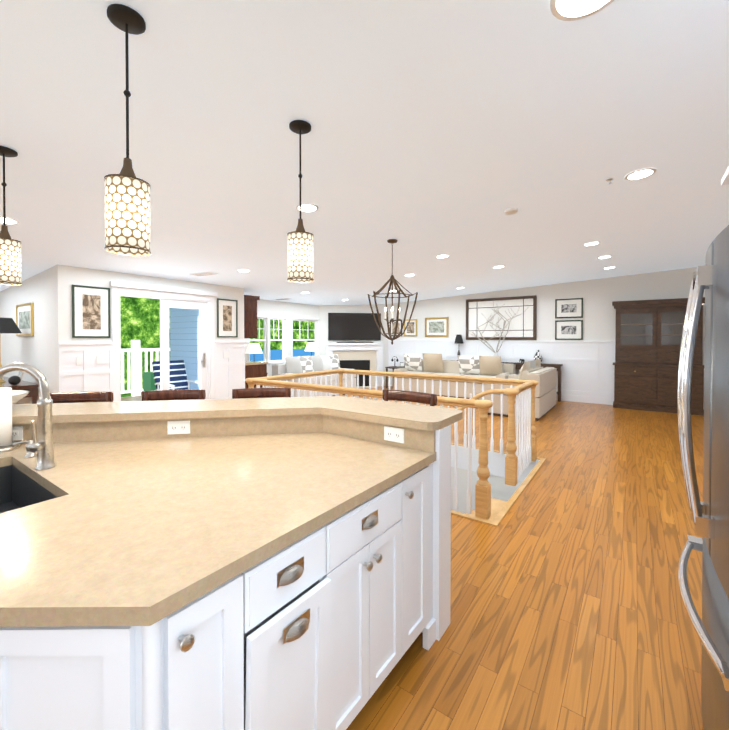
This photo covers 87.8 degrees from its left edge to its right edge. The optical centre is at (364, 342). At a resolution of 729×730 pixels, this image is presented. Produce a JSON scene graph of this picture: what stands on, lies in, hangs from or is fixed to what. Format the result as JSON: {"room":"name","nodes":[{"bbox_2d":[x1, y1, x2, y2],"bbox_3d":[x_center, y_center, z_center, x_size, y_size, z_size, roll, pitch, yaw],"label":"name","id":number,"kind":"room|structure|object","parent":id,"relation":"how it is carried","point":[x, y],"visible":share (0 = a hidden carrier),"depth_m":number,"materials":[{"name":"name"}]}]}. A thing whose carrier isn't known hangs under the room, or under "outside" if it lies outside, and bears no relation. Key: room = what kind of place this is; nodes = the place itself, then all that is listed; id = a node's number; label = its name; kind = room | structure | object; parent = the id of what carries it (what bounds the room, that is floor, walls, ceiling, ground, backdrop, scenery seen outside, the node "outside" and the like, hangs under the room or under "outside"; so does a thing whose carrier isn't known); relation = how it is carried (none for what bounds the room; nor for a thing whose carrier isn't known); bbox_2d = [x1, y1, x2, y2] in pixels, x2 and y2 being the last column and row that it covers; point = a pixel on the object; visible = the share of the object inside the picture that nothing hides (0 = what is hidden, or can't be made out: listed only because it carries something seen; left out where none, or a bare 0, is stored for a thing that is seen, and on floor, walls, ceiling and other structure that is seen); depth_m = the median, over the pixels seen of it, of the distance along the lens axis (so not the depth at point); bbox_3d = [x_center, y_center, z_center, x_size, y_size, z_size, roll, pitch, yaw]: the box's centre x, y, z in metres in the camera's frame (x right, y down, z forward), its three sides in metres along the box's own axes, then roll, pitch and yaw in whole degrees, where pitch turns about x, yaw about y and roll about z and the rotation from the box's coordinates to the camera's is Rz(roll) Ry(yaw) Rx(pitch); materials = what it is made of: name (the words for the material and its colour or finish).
{"room":"kitchen","nodes":[
{"label":"kitchen","id":0,"kind":"room"},
{"bbox_2d":[0,266,54,403],"bbox_3d":[-5.724,-0.132,6.418,3.350,3.050,0.150,0,1,35],"label":"wall","id":1,"kind":"structure","parent":0,"point":[37,350],"depth_m":5.92,"materials":[{"name":"white paint"}]},
{"bbox_2d":[16,303,33,335],"bbox_3d":[-5.533,-0.364,6.167,0.850,0.520,0.026,0,1,35],"label":"framed picture","id":2,"kind":"object","parent":1,"relation":"attached to","point":[24,318],"visible":0.98,"depth_m":6.13,"materials":[{"name":"gold metal"}]},
{"bbox_2d":[54,264,243,392],"bbox_3d":[-3.443,-0.134,6.604,0.150,3.050,3.100,0,1,35],"label":"wall","id":3,"kind":"structure","parent":0,"point":[66,277],"depth_m":5.66,"materials":[{"name":"white paint"}]},
{"bbox_2d":[76,356,82,364],"bbox_3d":[-4.122,0.264,5.480,0.006,0.120,0.075,0,1,35],"label":"switch plate","id":4,"kind":"object","parent":3,"relation":"attached to","point":[79,360],"depth_m":5.48,"materials":[{"name":"white plastic"}]},
{"bbox_2d":[72,285,110,337],"bbox_3d":[-4.035,-0.448,5.610,0.026,0.760,0.480,0,1,35],"label":"framed picture","id":5,"kind":"object","parent":3,"relation":"attached to","point":[91,312],"visible":0.96,"depth_m":5.60,"materials":[{"name":"grey paper"}]},
{"bbox_2d":[58,341,245,398],"bbox_3d":[-3.364,0.692,6.557,0.045,1.400,3.100,0,1,35],"label":"wainscoting","id":6,"kind":"structure","parent":3,"relation":"attached to","point":[89,375],"depth_m":5.73,"materials":[{"name":"white wood"}]},
{"bbox_2d":[109,281,217,401],"bbox_3d":[-3.418,0.221,6.578,0.225,2.340,1.800,0,1,35],"label":"door frame","id":7,"kind":"structure","parent":3,"relation":"attached to","point":[202,302],"depth_m":6.57,"materials":[{"name":"white wood"}]},
{"bbox_2d":[217,298,237,336],"bbox_3d":[-2.704,-0.474,7.479,0.026,0.750,0.450,0,1,35],"label":"framed picture","id":8,"kind":"object","parent":3,"relation":"attached to","point":[227,317],"visible":0.94,"depth_m":7.48,"materials":[{"name":"grey paper"}]},
{"bbox_2d":[244,299,318,387],"bbox_3d":[-2.409,-0.172,9.950,0.150,3.050,3.550,0,1,35],"label":"wall","id":9,"kind":"structure","parent":0,"point":[278,308],"depth_m":10.24,"materials":[{"name":"white paint"}]},
{"bbox_2d":[248,314,319,365],"bbox_3d":[-2.114,-0.051,10.275,0.135,1.320,2.552,0,1,35],"label":"window","id":10,"kind":"structure","parent":9,"relation":"in","point":[269,317],"depth_m":10.14,"materials":[{"name":"white wood"}]},
{"bbox_2d":[319,304,388,385],"bbox_3d":[-0.313,-0.191,11.560,2.321,3.050,0.150,0,1,-10],"label":"wall","id":11,"kind":"structure","parent":0,"point":[324,310],"depth_m":11.47,"materials":[{"name":"white paint"}]},
{"bbox_2d":[328,313,380,339],"bbox_3d":[-0.294,-0.475,11.444,1.600,0.820,0.048,0,1,-10],"label":"wall-mounted tv","id":12,"kind":"object","parent":11,"relation":"attached to","point":[352,326],"visible":1,"depth_m":11.41,"materials":[{"name":"black plastic"}]},
{"bbox_2d":[337,342,372,342],"bbox_3d":[-0.284,-0.001,11.390,1.100,0.030,0.080,0,1,-10],"label":"soundbar","id":13,"kind":"object","parent":11,"relation":"attached to","point":[354,342],"visible":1,"depth_m":11.35,"materials":[{"name":"black plastic"}]},
{"bbox_2d":[0,0,728,304],"bbox_3d":[-0.968,-1.293,4.765,13.400,0.790,13.600,0,1,35],"label":"ceiling","id":14,"kind":"structure","parent":0,"point":[454,129],"depth_m":2.44,"materials":[{"name":"white paint"}]},
{"bbox_2d":[0,216,19,223],"bbox_3d":[-3.400,-1.151,3.577,0.213,0.017,0.213,0,1,26],"label":"recessed light","id":15,"kind":"object","parent":14,"relation":"in","point":[8,220],"depth_m":3.59,"materials":[{"name":"white plastic"}]},
{"bbox_2d":[0,146,21,284],"bbox_3d":[-2.285,-0.795,2.406,0.158,0.845,0.158,0,1,35],"label":"pendant light","id":16,"kind":"object","parent":14,"relation":"hanging from","point":[10,261],"visible":1,"depth_m":2.39,"materials":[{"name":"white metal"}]},
{"bbox_2d":[104,4,150,255],"bbox_3d":[-0.945,-0.825,1.512,0.158,0.926,0.158,0,1,35],"label":"pendant light","id":17,"kind":"object","parent":14,"relation":"hanging from","point":[127,211],"visible":1,"depth_m":1.47,"materials":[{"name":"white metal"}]},
{"bbox_2d":[190,271,217,275],"bbox_3d":[-2.655,-1.131,6.276,0.403,0.033,0.207,0,1,14],"label":"ceiling vent","id":18,"kind":"object","parent":14,"relation":"in","point":[204,273],"depth_m":6.24,"materials":[{"name":"white plastic"}]},
{"bbox_2d":[237,269,250,271],"bbox_3d":[-1.960,-1.164,6.149,0.213,0.017,0.213,0,1,26],"label":"recessed light","id":19,"kind":"object","parent":14,"relation":"in","point":[239,270],"depth_m":6.13,"materials":[{"name":"white plastic"}]},
{"bbox_2d":[287,120,313,282],"bbox_3d":[-0.385,-0.835,2.279,0.158,0.926,0.158,0,1,35],"label":"pendant light","id":20,"kind":"object","parent":14,"relation":"hanging from","point":[300,252],"visible":1,"depth_m":2.23,"materials":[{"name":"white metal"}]},
{"bbox_2d":[296,203,318,211],"bbox_3d":[-0.539,-1.268,3.575,0.213,0.017,0.213,0,1,26],"label":"recessed light","id":21,"kind":"object","parent":14,"relation":"in","point":[306,207],"depth_m":3.56,"materials":[{"name":"white plastic"}]},
{"bbox_2d":[368,239,417,344],"bbox_3d":[0.350,-0.626,4.778,0.611,1.316,0.639,0,1,35],"label":"chandelier","id":22,"kind":"object","parent":14,"relation":"hanging from","point":[392,280],"visible":1,"depth_m":4.76,"materials":[{"name":"brown metal"}]},
{"bbox_2d":[436,254,449,257],"bbox_3d":[1.180,-1.299,5.727,0.213,0.017,0.213,0,1,26],"label":"recessed light","id":23,"kind":"object","parent":14,"relation":"in","point":[444,255],"depth_m":5.71,"materials":[{"name":"white plastic"}]},
{"bbox_2d":[504,208,517,214],"bbox_3d":[1.472,-1.351,3.791,0.137,0.081,0.210,0,1,35],"label":"smoke detector","id":24,"kind":"object","parent":14,"relation":"attached to","point":[510,211],"depth_m":3.82,"materials":[{"name":"white plastic"}]},
{"bbox_2d":[550,0,613,20],"bbox_3d":[0.869,-1.361,1.465,0.272,0.020,0.272,0,1,26],"label":"recessed light","id":25,"kind":"object","parent":14,"relation":"in","point":[569,10],"depth_m":1.54,"materials":[{"name":"white plastic"}]},
{"bbox_2d":[583,241,600,245],"bbox_3d":[3.196,-1.389,5.333,0.213,0.017,0.213,0,1,29],"label":"recessed light","id":26,"kind":"object","parent":14,"relation":"in","point":[595,242],"depth_m":5.31,"materials":[{"name":"white plastic"}]},
{"bbox_2d":[597,255,611,258],"bbox_3d":[3.948,-1.403,6.233,0.213,0.017,0.213,0,1,26],"label":"recessed light","id":27,"kind":"object","parent":14,"relation":"in","point":[607,256],"depth_m":6.22,"materials":[{"name":"white plastic"}]},
{"bbox_2d":[606,178,613,183],"bbox_3d":[1.985,-1.343,3.062,0.049,0.081,0.121,0,1,35],"label":"sprinkler","id":28,"kind":"object","parent":14,"relation":"attached to","point":[611,179],"depth_m":3.22,"materials":[{"name":"white metal"}]},
{"bbox_2d":[625,168,656,179],"bbox_3d":[2.281,-1.390,3.136,0.213,0.017,0.213,0,1,11],"label":"recessed light","id":29,"kind":"object","parent":14,"relation":"in","point":[642,173],"depth_m":3.12,"materials":[{"name":"white plastic"}]},
{"bbox_2d":[721,166,728,185],"bbox_3d":[1.470,0.388,0.964,0.695,2.135,1.100,0,1,35],"label":"surround","id":30,"kind":"object","parent":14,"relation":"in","point":[725,179],"visible":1,"depth_m":1.54,"materials":[{"name":"white"}]},
{"bbox_2d":[121,386,703,729],"bbox_3d":[-0.968,1.492,4.797,13.400,0.160,13.600,0,1,35],"label":"floor","id":31,"kind":"structure","parent":0,"point":[567,610],"depth_m":2.12,"materials":[{"name":"brown wood"}]},
{"bbox_2d":[0,376,38,403],"bbox_3d":[-5.869,1.008,6.013,2.200,0.780,0.600,0,1,35],"label":"desk","id":32,"kind":"object","parent":31,"relation":"on","point":[31,387],"visible":0.39,"depth_m":5.59,"materials":[{"name":"brown wood"}]},
{"bbox_2d":[0,318,21,381],"bbox_3d":[-5.672,0.118,5.899,0.520,1.000,0.520,0,1,35],"label":"desk lamp","id":33,"kind":"object","parent":32,"relation":"on","point":[8,325],"visible":0.85,"depth_m":5.86,"materials":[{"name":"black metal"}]},
{"bbox_2d":[8,376,20,384],"bbox_3d":[-5.091,0.552,5.514,0.140,0.140,0.140,0,1,35],"label":"speaker","id":34,"kind":"object","parent":32,"relation":"on","point":[14,380],"visible":1,"depth_m":5.47,"materials":[{"name":"black plastic"}]},
{"bbox_2d":[18,371,23,383],"bbox_3d":[-5.205,0.499,5.733,0.180,0.247,0.084,0,1,35],"label":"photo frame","id":35,"kind":"object","parent":32,"relation":"on","point":[20,374],"visible":0.36,"depth_m":5.69,"materials":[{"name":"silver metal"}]},
{"bbox_2d":[50,392,113,402],"bbox_3d":[-1.935,0.893,2.438,0.426,1.093,0.446,0,1,-10],"label":"bar stool","id":36,"kind":"object","parent":31,"relation":"on","point":[70,397],"visible":0.19,"depth_m":2.63,"materials":[{"name":"brown wood"}]},
{"bbox_2d":[142,390,205,400],"bbox_3d":[-1.334,0.892,2.539,0.426,1.093,0.446,0,1,-10],"label":"bar stool","id":37,"kind":"object","parent":31,"relation":"on","point":[157,395],"visible":0.19,"depth_m":2.73,"materials":[{"name":"brown wood"}]},
{"bbox_2d":[0,420,455,729],"bbox_3d":[-1.619,0.933,1.841,3.248,1.024,2.559,0,1,35],"label":"kitchen island","id":38,"kind":"object","parent":31,"relation":"on","point":[281,563],"depth_m":1.04,"materials":[{"name":"white"}]},
{"bbox_2d":[12,440,36,457],"bbox_3d":[-1.573,0.493,1.758,0.080,0.076,0.080,0,1,35],"label":"soap dispenser","id":39,"kind":"object","parent":38,"relation":"on","point":[29,454],"visible":0.65,"depth_m":1.75,"materials":[{"name":"silver metal"}]},
{"bbox_2d":[0,396,462,627],"bbox_3d":[-1.627,0.400,1.963,3.399,0.040,2.800,0,1,35],"label":"island countertop","id":40,"kind":"structure","parent":38,"relation":"on","point":[130,483],"depth_m":1.62,"materials":[{"name":"beige stone"}]},
{"bbox_2d":[0,387,18,452],"bbox_3d":[-1.819,0.341,1.866,0.176,0.377,0.176,0,1,35],"label":"paper towel holder","id":41,"kind":"object","parent":40,"relation":"on","point":[6,442],"visible":0.9,"depth_m":1.86,"materials":[{"name":"white paper"}]},
{"bbox_2d":[12,390,29,403],"bbox_3d":[-2.115,0.334,2.111,0.380,0.085,0.380,0,1,35],"label":"bowl","id":42,"kind":"object","parent":40,"relation":"on","point":[17,395],"visible":0.54,"depth_m":2.16,"materials":[{"name":"white ceramic"}]},
{"bbox_2d":[0,363,55,469],"bbox_3d":[-1.437,0.309,1.586,0.228,0.447,0.199,0,1,35],"label":"faucet","id":43,"kind":"object","parent":40,"relation":"on","point":[42,447],"visible":1,"depth_m":1.59,"materials":[{"name":"silver metal"}]},
{"bbox_2d":[245,361,267,387],"bbox_3d":[-2.629,0.901,8.335,0.820,0.940,0.615,0,1,35],"label":"bar cabinet","id":44,"kind":"object","parent":31,"relation":"on","point":[254,369],"visible":0.21,"depth_m":8.11,"materials":[{"name":"brown wood"}]},
{"bbox_2d":[232,388,290,398],"bbox_3d":[-0.732,0.891,2.640,0.426,1.093,0.446,0,1,-10],"label":"bar stool","id":45,"kind":"object","parent":31,"relation":"on","point":[260,393],"visible":0.25,"depth_m":2.83,"materials":[{"name":"brown wood"}]},
{"bbox_2d":[272,354,355,396],"bbox_3d":[-1.204,0.849,9.575,0.960,1.016,2.080,0,1,35],"label":"sofa","id":46,"kind":"object","parent":31,"relation":"on","point":[298,364],"visible":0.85,"depth_m":9.29,"materials":[{"name":"white fabric"}]},
{"bbox_2d":[326,343,382,387],"bbox_3d":[-0.263,0.677,11.274,1.720,1.320,0.449,0,1,-10],"label":"fireplace mantel","id":47,"kind":"object","parent":31,"relation":"on","point":[362,356],"visible":0.6,"depth_m":11.44,"materials":[{"name":"white wood"}]},
{"bbox_2d":[385,366,404,387],"bbox_3d":[0.959,1.029,11.130,0.540,0.620,0.440,0,1,35],"label":"side table","id":48,"kind":"object","parent":31,"relation":"on","point":[392,367],"visible":0.48,"depth_m":11.10,"materials":[{"name":"brown wood"}]},
{"bbox_2d":[245,369,545,526],"bbox_3d":[0.305,1.923,4.693,3.200,2.939,2.000,0,1,35],"label":"stair railing","id":49,"kind":"object","parent":31,"relation":"on","point":[521,402],"visible":0.54,"depth_m":4.07,"materials":[{"name":"brown wood"}]},
{"bbox_2d":[383,389,436,405],"bbox_3d":[0.202,0.892,2.503,0.426,1.093,0.446,0,1,35],"label":"bar stool","id":50,"kind":"object","parent":31,"relation":"on","point":[416,397],"visible":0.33,"depth_m":2.66,"materials":[{"name":"brown wood"}]},
{"bbox_2d":[394,353,515,399],"bbox_3d":[2.230,0.825,9.707,2.900,1.061,0.940,0,1,35],"label":"sofa","id":51,"kind":"object","parent":31,"relation":"on","point":[480,366],"visible":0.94,"depth_m":9.43,"materials":[{"name":"beige fabric"}]},
{"bbox_2d":[452,360,562,401],"bbox_3d":[3.061,0.924,9.840,3.700,0.860,0.180,0,1,35],"label":"console table","id":52,"kind":"object","parent":31,"relation":"on","point":[543,365],"visible":0.23,"depth_m":8.79,"materials":[{"name":"brown wood"}]},
{"bbox_2d":[455,335,463,360],"bbox_3d":[2.536,0.139,10.180,0.240,0.700,0.240,0,1,35],"label":"light","id":53,"kind":"object","parent":52,"relation":"on","point":[458,339],"visible":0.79,"depth_m":10.11,"materials":[{"name":"black"}]},
{"bbox_2d":[465,304,526,355],"bbox_3d":[3.324,-0.301,9.638,1.626,1.592,0.150,0,1,35],"label":"branches","id":54,"kind":"object","parent":52,"relation":"on","point":[496,352],"visible":0.98,"depth_m":9.60,"materials":[{"name":"brown"}]},
{"bbox_2d":[533,350,541,361],"bbox_3d":[4.144,0.342,9.061,0.200,0.320,0.200,0,1,35],"label":"vase","id":55,"kind":"object","parent":52,"relation":"on","point":[537,355],"visible":0.69,"depth_m":9.00,"materials":[{"name":"white ceramic"}]},
{"bbox_2d":[486,359,556,420],"bbox_3d":[3.219,0.870,7.700,0.960,1.016,1.800,0,1,35],"label":"sofa","id":56,"kind":"object","parent":31,"relation":"on","point":[545,391],"visible":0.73,"depth_m":7.12,"materials":[{"name":"beige fabric"}]},
{"bbox_2d":[612,297,704,415],"bbox_3d":[5.916,0.259,7.678,1.510,2.240,0.374,0,1,35],"label":"hutch","id":57,"kind":"object","parent":31,"relation":"on","point":[648,338],"visible":0.77,"depth_m":7.64,"materials":[{"name":"brown wood"}]},
{"bbox_2d":[677,225,728,729],"bbox_3d":[1.380,0.555,1.031,0.816,1.760,0.910,0,1,35],"label":"refrigerator","id":58,"kind":"object","parent":31,"relation":"on","point":[709,516],"visible":1,"depth_m":1.18,"materials":[{"name":"silver metal"}]},
{"bbox_2d":[451,445,538,512],"bbox_3d":[0.305,2.838,4.703,3.300,2.850,2.100,0,1,35],"label":"lining","id":59,"kind":"object","parent":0,"point":[501,490],"depth_m":5.00,"materials":[{"name":"white paint"}]},
{"bbox_2d":[465,498,506,520],"bbox_3d":[0.053,2.798,4.280,3.020,2.400,0.880,0,1,35],"label":"stair","id":60,"kind":"structure","parent":59,"relation":"attached to","point":[497,505],"depth_m":3.73,"materials":[{"name":"brown wood"}]},
{"bbox_2d":[389,267,704,340],"bbox_3d":[4.535,-0.162,9.053,9.300,3.050,0.150,0,1,35],"label":"wall","id":61,"kind":"structure","parent":0,"point":[599,296],"depth_m":8.63,"materials":[{"name":"white paint"}]},
{"bbox_2d":[390,320,401,335],"bbox_3d":[0.952,-0.435,11.491,0.430,0.500,0.026,0,1,35],"label":"picture","id":62,"kind":"object","parent":61,"relation":"attached to","point":[392,327],"visible":0.48,"depth_m":11.52,"materials":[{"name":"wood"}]},
{"bbox_2d":[404,319,416,335],"bbox_3d":[1.359,-0.432,11.201,0.430,0.500,0.026,0,1,35],"label":"picture","id":63,"kind":"object","parent":61,"relation":"attached to","point":[411,329],"visible":0.79,"depth_m":11.18,"materials":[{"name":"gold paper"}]},
{"bbox_2d":[425,317,447,336],"bbox_3d":[2.034,-0.431,10.719,0.710,0.550,0.026,0,1,35],"label":"picture","id":64,"kind":"object","parent":61,"relation":"attached to","point":[436,326],"visible":0.94,"depth_m":10.72,"materials":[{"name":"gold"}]},
{"bbox_2d":[466,295,536,339],"bbox_3d":[3.451,-0.605,9.698,1.760,1.080,0.041,0,1,35],"label":"mirror","id":65,"kind":"object","parent":61,"relation":"attached to","point":[523,326],"visible":0.9,"depth_m":9.64,"materials":[{"name":"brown mirror"}]},
{"bbox_2d":[388,340,704,408],"bbox_3d":[4.438,0.663,9.012,9.100,1.400,0.045,0,1,35],"label":"wainscoting","id":66,"kind":"structure","parent":61,"relation":"attached to","point":[587,371],"depth_m":8.87,"materials":[{"name":"white wood"}]},
{"bbox_2d":[555,320,582,339],"bbox_3d":[4.738,-0.287,8.794,0.570,0.455,0.026,0,1,35],"label":"pictures","id":67,"kind":"object","parent":61,"relation":"attached to","point":[568,329],"visible":0.92,"depth_m":8.79,"materials":[{"name":"grey paper"}]},
{"bbox_2d":[555,298,582,317],"bbox_3d":[4.738,-0.789,8.788,0.570,0.450,0.026,0,1,35],"label":"pictures","id":68,"kind":"object","parent":61,"relation":"attached to","point":[569,308],"visible":0.98,"depth_m":8.78,"materials":[{"name":"grey paper"}]},
{"bbox_3d":[-3.096,-0.152,8.167,1.100,3.050,0.150,0,1,35],"label":"wall","id":69,"kind":"structure","parent":0,"visible":0},
{"bbox_2d":[244,295,259,337],"bbox_3d":[-2.699,-0.538,8.221,0.840,0.900,0.375,0,1,35],"label":"cabinet","id":70,"kind":"object","parent":69,"relation":"attached to","point":[250,316],"depth_m":7.97,"materials":[{"name":"brown wood"}]},
{"label":"outside","id":71,"kind":"structure","parent":0,"visible":0},
{"bbox_2d":[121,340,170,397],"bbox_3d":[-4.587,0.720,8.411,3.780,1.540,4.300,0,1,35],"label":"railing","id":72,"kind":"object","parent":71,"point":[135,350],"visible":0.25,"depth_m":9.65,"materials":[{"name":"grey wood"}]},
{"bbox_2d":[152,360,198,389],"bbox_3d":[-3.578,0.874,7.301,0.835,1.020,0.631,0,1,35],"label":"deck chair","id":73,"kind":"object","parent":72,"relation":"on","point":[178,378],"visible":0.6,"depth_m":7.52,"materials":[{"name":"blue fabric"}]},
{"bbox_2d":[170,308,198,389],"bbox_3d":[-3.576,0.228,7.765,1.390,2.300,0.090,0,1,35],"label":"wall","id":74,"kind":"structure","parent":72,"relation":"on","point":[184,334],"depth_m":7.74,"materials":[{"name":"blue"}]},
{"bbox_3d":[-2.623,1.043,9.017,0.440,0.640,0.440,0,1,35],"label":"side table","id":75,"kind":"object","parent":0,"visible":0},
{"bbox_2d":[245,343,261,360],"bbox_3d":[-2.623,0.372,9.009,0.400,0.700,0.400,0,1,35],"label":"lamp","id":76,"kind":"object","parent":75,"relation":"on","point":[253,348],"visible":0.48,"depth_m":8.88,"materials":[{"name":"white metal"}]},
{"bbox_3d":[-1.480,1.025,10.621,0.440,0.640,0.440,0,1,35],"label":"side table","id":77,"kind":"object","parent":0,"visible":0},
{"bbox_2d":[305,342,318,355],"bbox_3d":[-1.480,0.354,10.613,0.400,0.700,0.400,0,1,35],"label":"lamp","id":78,"kind":"object","parent":77,"relation":"on","point":[311,346],"visible":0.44,"depth_m":10.49,"materials":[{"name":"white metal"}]},
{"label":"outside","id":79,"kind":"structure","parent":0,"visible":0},
{"bbox_2d":[120,296,170,396],"bbox_3d":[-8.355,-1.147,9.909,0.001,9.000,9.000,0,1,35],"label":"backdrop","id":80,"kind":"structure","parent":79,"point":[140,319],"depth_m":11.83,"materials":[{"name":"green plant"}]},
{"bbox_2d":[250,319,314,360],"bbox_3d":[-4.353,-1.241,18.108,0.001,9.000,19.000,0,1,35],"label":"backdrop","id":81,"kind":"structure","parent":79,"point":[306,331],"depth_m":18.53,"materials":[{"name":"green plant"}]}
]}

